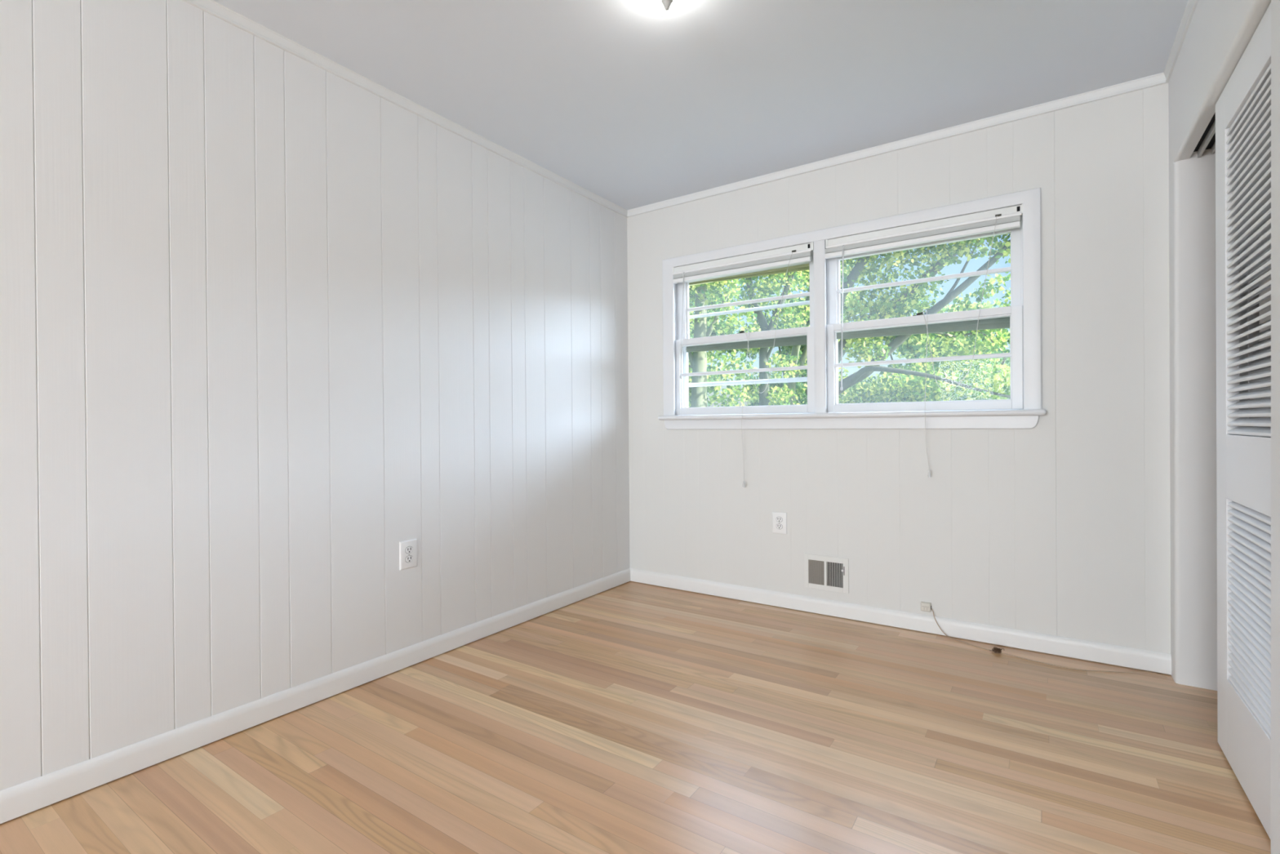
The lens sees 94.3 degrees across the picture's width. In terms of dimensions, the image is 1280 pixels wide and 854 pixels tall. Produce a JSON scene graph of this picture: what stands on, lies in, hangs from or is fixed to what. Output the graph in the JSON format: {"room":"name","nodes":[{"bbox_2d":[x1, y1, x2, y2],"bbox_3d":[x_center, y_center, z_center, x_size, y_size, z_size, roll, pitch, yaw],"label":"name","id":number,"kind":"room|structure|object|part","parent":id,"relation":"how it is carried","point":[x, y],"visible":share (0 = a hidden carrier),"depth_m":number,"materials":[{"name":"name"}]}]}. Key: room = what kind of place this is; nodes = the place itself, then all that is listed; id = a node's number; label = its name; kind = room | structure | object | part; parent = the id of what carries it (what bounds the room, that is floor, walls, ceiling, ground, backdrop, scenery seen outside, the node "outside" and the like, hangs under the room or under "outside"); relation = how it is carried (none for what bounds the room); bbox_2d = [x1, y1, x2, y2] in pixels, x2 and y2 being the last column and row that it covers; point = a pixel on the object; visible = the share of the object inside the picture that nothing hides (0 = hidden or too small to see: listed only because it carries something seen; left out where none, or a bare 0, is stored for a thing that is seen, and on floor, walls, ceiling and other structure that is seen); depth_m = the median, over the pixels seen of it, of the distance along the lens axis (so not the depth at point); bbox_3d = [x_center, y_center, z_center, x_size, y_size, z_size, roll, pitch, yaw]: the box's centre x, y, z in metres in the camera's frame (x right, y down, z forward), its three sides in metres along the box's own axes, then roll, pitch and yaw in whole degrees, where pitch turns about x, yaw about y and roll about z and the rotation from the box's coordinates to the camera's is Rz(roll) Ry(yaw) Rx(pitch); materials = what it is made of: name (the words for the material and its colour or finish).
{"room":"empty bedroom","nodes":[
{"label":"empty bedroom","id":0,"kind":"room"},
{"bbox_2d":[0,0,630,791],"bbox_3d":[-2.501,-0.168,0.471,0.120,2.440,8.760,0,0,34],"label":"wall","id":1,"kind":"structure","parent":0,"point":[271,326],"depth_m":2.07,"materials":[{"name":"paint"}]},
{"bbox_2d":[0,568,630,823],"bbox_3d":[-2.482,1.007,0.372,0.014,0.080,8.600,0,0,34],"label":"baseboard","id":2,"kind":"structure","parent":1,"relation":"attached to","point":[23,798],"depth_m":2.04,"materials":[{"name":"white paint"}]},
{"bbox_2d":[182,0,627,217],"bbox_3d":[-2.499,-1.368,0.361,0.017,0.040,8.600,0,0,34],"label":"trim","id":3,"kind":"structure","parent":1,"relation":"attached to","point":[212,7],"depth_m":2.44,"materials":[{"name":"white paint"}]},
{"bbox_2d":[399,538,417,570],"bbox_3d":[-0.996,0.549,2.560,0.009,0.121,0.084,0,0,34],"label":"wall outlet","id":4,"kind":"object","parent":1,"relation":"attached to","point":[407,548],"visible":1,"depth_m":2.55,"materials":[{"name":"white plastic"}]},
{"bbox_2d":[404,546,413,553],"bbox_3d":[-0.995,0.529,2.559,0.001,0.032,0.036,0,0,34],"label":"receptacle","id":5,"kind":"object","parent":4,"relation":"attached to","point":[408,549],"depth_m":2.56,"materials":[{"name":"white plastic"}]},
{"bbox_2d":[405,555,413,562],"bbox_3d":[-0.994,0.569,2.558,0.003,0.029,0.034,0,0,34],"label":"receptacle","id":6,"kind":"object","parent":4,"relation":"attached to","point":[409,558],"depth_m":2.56,"materials":[{"name":"white plastic"}]},
{"bbox_2d":[0,581,1271,853],"bbox_3d":[-1.073,1.105,-0.550,3.620,0.120,8.860,0,0,34],"label":"floor","id":7,"kind":"structure","parent":0,"point":[630,717],"depth_m":1.83,"materials":[{"name":"brown wood"}]},
{"bbox_2d":[989,646,1004,653],"bbox_3d":[1.599,0.998,2.659,0.060,0.022,0.026,0,0,24],"label":"connector","id":8,"kind":"object","parent":7,"relation":"on","point":[995,649],"visible":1,"depth_m":2.65,"materials":[{"name":"brown plastic"}]},
{"bbox_2d":[213,0,1187,209],"bbox_3d":[-1.093,-1.455,-0.561,3.620,0.120,8.860,0,0,34],"label":"ceiling","id":9,"kind":"structure","parent":0,"point":[633,105],"depth_m":2.33,"materials":[{"name":"white paint"}]},
{"bbox_2d":[656,0,672,15],"bbox_3d":[0.078,-1.358,1.903,0.110,0.114,0.111,0,0,34],"label":"ceiling light","id":10,"kind":"object","parent":9,"relation":"attached to","point":[664,7],"visible":1,"depth_m":1.89,"materials":[{"name":"white glass"}]},
{"bbox_2d":[661,0,672,10],"bbox_3d":[0.084,-1.348,1.858,0.044,0.094,0.044,0,0,34],"label":"finial","id":11,"kind":"object","parent":10,"relation":"attached to","point":[666,5],"depth_m":1.85,"materials":[{"name":"grey metal"}]},
{"bbox_2d":[626,83,1170,674],"bbox_3d":[1.036,-0.208,3.264,2.822,2.440,0.160,0,0,34],"label":"wall","id":12,"kind":"structure","parent":0,"point":[1060,526],"depth_m":2.78,"materials":[{"name":"paint"}]},
{"bbox_2d":[674,250,814,415],"bbox_3d":[0.629,-0.518,3.564,0.924,0.984,0.198,0,0,34],"label":"window","id":13,"kind":"structure","parent":12,"relation":"in","point":[803,335],"depth_m":3.55,"materials":[{"name":"white paint"}]},
{"bbox_3d":[0.646,-0.524,3.589,0.892,0.944,0.027,0,0,34],"label":"storm frame","id":14,"kind":"part","parent":13,"relation":"part of","materials":[{"name":"white"}]},
{"bbox_2d":[672,241,813,487],"bbox_3d":[0.566,-0.326,3.459,0.897,1.346,0.095,0,0,34],"label":"window blind","id":15,"kind":"object","parent":13,"relation":"attached to","point":[797,254],"visible":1,"depth_m":3.44,"materials":[{"name":"white plastic"}]},
{"bbox_3d":[0.567,-0.913,3.479,0.876,0.026,0.024,0,0,34],"label":"rail","id":16,"kind":"part","parent":15,"relation":"part of","materials":[{"name":"white plastic"}]},
{"bbox_3d":[0.714,-0.328,3.359,0.316,1.274,0.095,0,0,34],"label":"lift cord","id":17,"kind":"part","parent":15,"relation":"part of","materials":[{"name":"white fabric"}]},
{"bbox_3d":[0.599,-0.315,3.519,0.894,0.476,0.032,0,0,34],"label":"sash","id":18,"kind":"part","parent":13,"relation":"part of","materials":[{"name":"white paint"}]},
{"bbox_3d":[0.616,-0.758,3.548,0.894,0.475,0.031,0,0,34],"label":"sash","id":19,"kind":"part","parent":13,"relation":"part of","materials":[{"name":"white paint"}]},
{"bbox_3d":[0.645,-0.505,3.588,0.828,0.075,0.033,0,0,34],"label":"storm meeting rail","id":20,"kind":"part","parent":13,"relation":"part of","materials":[{"name":"white metal"}]},
{"bbox_3d":[0.643,-0.940,3.589,0.828,0.063,0.018,0,0,34],"label":"storm rail","id":21,"kind":"part","parent":13,"relation":"part of","materials":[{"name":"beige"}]},
{"bbox_2d":[772,511,786,533],"bbox_3d":[0.784,0.540,3.341,0.084,0.121,0.009,0,0,34],"label":"wall outlet","id":22,"kind":"object","parent":12,"relation":"attached to","point":[779,519],"visible":1,"depth_m":3.34,"materials":[{"name":"white plastic"}]},
{"bbox_2d":[776,523,782,528],"bbox_3d":[0.783,0.559,3.339,0.036,0.032,0.001,0,0,34],"label":"receptacle","id":23,"kind":"object","parent":22,"relation":"attached to","point":[779,526],"depth_m":3.34,"materials":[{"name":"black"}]},
{"bbox_2d":[776,516,782,522],"bbox_3d":[0.782,0.520,3.338,0.034,0.029,0.003,0,0,34],"label":"receptacle","id":24,"kind":"object","parent":22,"relation":"attached to","point":[779,519],"depth_m":3.34,"materials":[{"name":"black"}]},
{"bbox_2d":[813,240,826,413],"bbox_3d":[1.012,-0.534,3.267,0.065,0.956,0.174,0,0,34],"label":"trim","id":25,"kind":"structure","parent":12,"relation":"attached to","point":[820,279],"depth_m":3.19,"materials":[{"name":"white paint"}]},
{"bbox_2d":[804,553,848,593],"bbox_3d":[0.998,0.787,3.191,0.237,0.185,0.020,0,0,34],"label":"air vent","id":26,"kind":"object","parent":12,"relation":"in","point":[823,572],"visible":1,"depth_m":3.19,"materials":[{"name":"white metal"}]},
{"bbox_2d":[662,187,1041,415],"bbox_3d":[0.966,-0.567,3.200,1.982,0.984,0.019,0,0,34],"label":"trim","id":27,"kind":"structure","parent":12,"relation":"attached to","point":[1030,199],"depth_m":2.82,"materials":[{"name":"white paint"}]},
{"bbox_2d":[664,415,1039,429],"bbox_3d":[0.969,-0.018,3.204,1.967,0.060,0.018,0,0,34],"label":"trim","id":28,"kind":"structure","parent":12,"relation":"attached to","point":[985,421],"depth_m":3.07,"materials":[{"name":"white paint"}]},
{"bbox_2d":[657,408,1046,419],"bbox_3d":[0.967,-0.062,3.197,2.013,0.027,0.091,0,0,34],"label":"trim","id":29,"kind":"structure","parent":12,"relation":"attached to","point":[1020,411],"depth_m":3.01,"materials":[{"name":"white paint"}]},
{"bbox_2d":[626,72,1168,217],"bbox_3d":[1.022,-1.407,3.155,2.692,0.040,0.017,0,0,34],"label":"trim","id":30,"kind":"structure","parent":12,"relation":"attached to","point":[1157,79],"depth_m":2.89,"materials":[{"name":"white paint"}]},
{"bbox_2d":[630,568,1171,674],"bbox_3d":[1.042,0.968,3.167,2.692,0.080,0.014,0,0,34],"label":"baseboard","id":31,"kind":"structure","parent":12,"relation":"attached to","point":[1131,657],"depth_m":2.90,"materials":[{"name":"white paint"}]},
{"bbox_2d":[825,215,1023,413],"bbox_3d":[1.418,-0.522,3.026,0.928,0.984,0.198,0,0,34],"label":"window","id":32,"kind":"structure","parent":12,"relation":"in","point":[1011,317],"depth_m":2.95,"materials":[{"name":"white paint"}]},
{"bbox_3d":[1.435,-0.509,3.051,0.832,0.075,0.033,0,0,34],"label":"storm meeting rail","id":33,"kind":"part","parent":32,"relation":"part of","materials":[{"name":"white metal"}]},
{"bbox_2d":[824,204,1022,477],"bbox_3d":[1.358,-0.380,2.920,0.901,1.246,0.095,0,0,34],"label":"window blind","id":34,"kind":"object","parent":32,"relation":"attached to","point":[1006,218],"visible":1,"depth_m":2.90,"materials":[{"name":"white plastic"}]},
{"bbox_3d":[1.359,-0.917,2.940,0.880,0.026,0.024,0,0,34],"label":"rail","id":35,"kind":"part","parent":34,"relation":"part of","materials":[{"name":"white plastic"}]},
{"bbox_3d":[1.509,-0.382,2.817,0.322,1.174,0.095,0,0,34],"label":"lift cord","id":36,"kind":"part","parent":34,"relation":"part of","materials":[{"name":"white fabric"}]},
{"bbox_3d":[1.406,-0.762,3.010,0.898,0.475,0.031,0,0,34],"label":"sash","id":37,"kind":"part","parent":32,"relation":"part of","materials":[{"name":"white paint"}]},
{"bbox_3d":[1.389,-0.319,2.982,0.898,0.476,0.032,0,0,34],"label":"sash","id":38,"kind":"part","parent":32,"relation":"part of","materials":[{"name":"white paint"}]},
{"bbox_3d":[1.435,-0.528,3.052,0.896,0.944,0.027,0,0,34],"label":"storm frame","id":39,"kind":"part","parent":32,"relation":"part of","materials":[{"name":"white"}]},
{"bbox_2d":[920,601,1167,677],"bbox_3d":[1.717,0.935,2.612,0.913,0.149,0.128,0,0,37],"label":"cable","id":40,"kind":"object","parent":12,"relation":"attached to","point":[926,606],"visible":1,"depth_m":2.71,"materials":[{"name":"white plastic"}]},
{"bbox_2d":[1168,0,1279,853],"bbox_3d":[0.080,-0.181,-1.347,0.808,2.440,8.860,0,0,34],"label":"wall","id":41,"kind":"structure","parent":0,"point":[1219,33],"depth_m":2.26,"materials":[{"name":"white paint"}]},
{"bbox_2d":[1163,0,1198,82],"bbox_3d":[-0.288,-1.379,-1.145,0.017,0.040,8.600,0,0,34],"label":"trim","id":42,"kind":"structure","parent":41,"relation":"attached to","point":[1191,5],"depth_m":2.14,"materials":[{"name":"white paint"}]},
{"bbox_3d":[1.994,-0.208,1.426,0.764,2.440,1.700,0,0,34],"label":"wall","id":43,"kind":"structure","parent":0,"visible":0},
{"bbox_2d":[1193,112,1215,157],"bbox_3d":[1.804,-1.035,1.751,0.090,0.032,1.206,0,0,34],"label":"closet track","id":44,"kind":"object","parent":43,"relation":"attached to","point":[1207,141],"visible":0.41,"depth_m":2.16,"materials":[{"name":"black metal"}]},
{"bbox_3d":[1.787,-1.032,1.762,0.008,0.026,1.205,0,0,34],"label":"rail","id":45,"kind":"part","parent":44,"relation":"part of","materials":[{"name":"black metal"}]},
{"bbox_3d":[1.818,-1.035,1.741,0.006,0.022,1.205,0,0,34],"label":"rail","id":46,"kind":"part","parent":44,"relation":"part of","materials":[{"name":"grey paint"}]},
{"bbox_2d":[1215,2,1271,839],"bbox_3d":[1.638,-0.006,1.579,0.030,2.021,0.720,0,0,34],"label":"door","id":47,"kind":"structure","parent":44,"relation":"hanging from","point":[1243,108],"depth_m":1.64,"materials":[{"name":"white paint"}]},
{"bbox_3d":[1.635,-0.433,1.577,0.025,0.912,0.475,0,0,34],"label":"louver panel","id":48,"kind":"part","parent":47,"relation":"part of","materials":[{"name":"white paint"}]},
{"bbox_3d":[1.642,0.488,1.581,0.025,0.542,0.475,0,0,34],"label":"louver panel","id":49,"kind":"part","parent":47,"relation":"part of","materials":[{"name":"white paint"}]},
{"bbox_2d":[1239,218,1271,427],"bbox_3d":[1.671,-0.006,1.550,0.024,2.021,0.714,0,0,34],"label":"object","id":50,"kind":"structure","parent":47,"relation":"attached to","point":[1255,324],"depth_m":1.74,"materials":[{"name":"white paint"}]},
{"bbox_3d":[1.671,-0.006,1.550,0.024,2.021,0.714,0,0,34],"label":"frame","id":51,"kind":"part","parent":50,"relation":"part of","materials":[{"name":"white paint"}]},
{"bbox_3d":[1.667,-0.434,1.548,0.019,0.912,0.469,0,0,34],"label":"louver panel","id":52,"kind":"part","parent":50,"relation":"part of","materials":[{"name":"white paint"}]},
{"label":"outside","id":53,"kind":"structure","parent":0,"visible":0},
{"bbox_3d":[19.687,2.037,32.931,80.000,0.200,69.840,0,0,34],"label":"ground","id":54,"kind":"structure","parent":53,"visible":0},
{"bbox_2d":[688,284,736,407],"bbox_3d":[1.352,-2.524,22.696,4.710,9.602,4.466,0,0,7],"label":"leafy tree","id":55,"kind":"object","parent":54,"relation":"on","point":[709,378],"visible":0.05,"depth_m":22.68,"materials":[{"name":"green plant"}]},
{"bbox_2d":[688,309,742,391],"bbox_3d":[2.459,-3.262,29.828,5.202,10.713,5.030,0,0,34],"label":"leafy tree","id":56,"kind":"object","parent":54,"relation":"on","point":[729,351],"visible":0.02,"depth_m":29.39,"materials":[{"name":"green plant"}]},
{"bbox_2d":[688,278,757,407],"bbox_3d":[1.494,-1.437,13.979,2.686,7.211,2.313,0,0,34],"label":"oak tree","id":57,"kind":"object","parent":54,"relation":"on","point":[698,361],"visible":0.41,"depth_m":13.64,"materials":[{"name":"green plant"}]},
{"bbox_2d":[720,270,809,405],"bbox_3d":[3.528,-1.959,16.503,2.907,8.199,2.140,0,0,34],"label":"tree","id":58,"kind":"object","parent":54,"relation":"on","point":[764,353],"visible":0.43,"depth_m":16.39,"materials":[{"name":"green plant"}]},
{"bbox_2d":[742,272,809,405],"bbox_3d":[8.718,-4.401,34.598,5.395,12.871,4.904,0,0,0],"label":"leafy tree","id":59,"kind":"object","parent":54,"relation":"on","point":[779,352],"visible":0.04,"depth_m":34.64,"materials":[{"name":"green plant"}]},
{"bbox_2d":[768,259,866,404],"bbox_3d":[7.611,-3.015,27.121,4.420,10.278,5.096,0,0,1],"label":"leafy tree","id":60,"kind":"object","parent":54,"relation":"on","point":[801,388],"visible":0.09,"depth_m":26.09,"materials":[{"name":"green plant"}]},
{"bbox_2d":[786,266,866,404],"bbox_3d":[5.708,-2.312,18.532,2.655,8.857,2.240,0,0,34],"label":"birch tree","id":61,"kind":"object","parent":54,"relation":"on","point":[795,351],"visible":0.05,"depth_m":18.38,"materials":[{"name":"green plant"}]},
{"bbox_2d":[850,295,926,401],"bbox_3d":[14.251,-2.483,31.707,6.176,8.975,5.162,0,0,34],"label":"leafy tree","id":62,"kind":"object","parent":54,"relation":"on","point":[887,339],"visible":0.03,"depth_m":31.76,"materials":[{"name":"green plant"}]},
{"bbox_2d":[804,233,1010,410],"bbox_3d":[5.151,-1.390,9.474,5.118,7.113,2.900,0,0,19],"label":"maple tree","id":63,"kind":"object","parent":54,"relation":"on","point":[895,307],"visible":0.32,"depth_m":9.49,"materials":[{"name":"green plant"}]},
{"bbox_2d":[894,304,1009,400],"bbox_3d":[9.523,-0.705,17.837,3.303,5.784,3.988,0,0,34],"label":"leafy tree","id":64,"kind":"object","parent":54,"relation":"on","point":[913,349],"visible":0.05,"depth_m":17.55,"materials":[{"name":"green plant"}]},
{"bbox_2d":[897,297,1010,395],"bbox_3d":[12.579,-1.293,22.900,4.652,6.953,4.397,0,0,34],"label":"leafy tree","id":65,"kind":"object","parent":54,"relation":"on","point":[944,308],"visible":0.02,"depth_m":22.12,"materials":[{"name":"green plant"}]}
]}

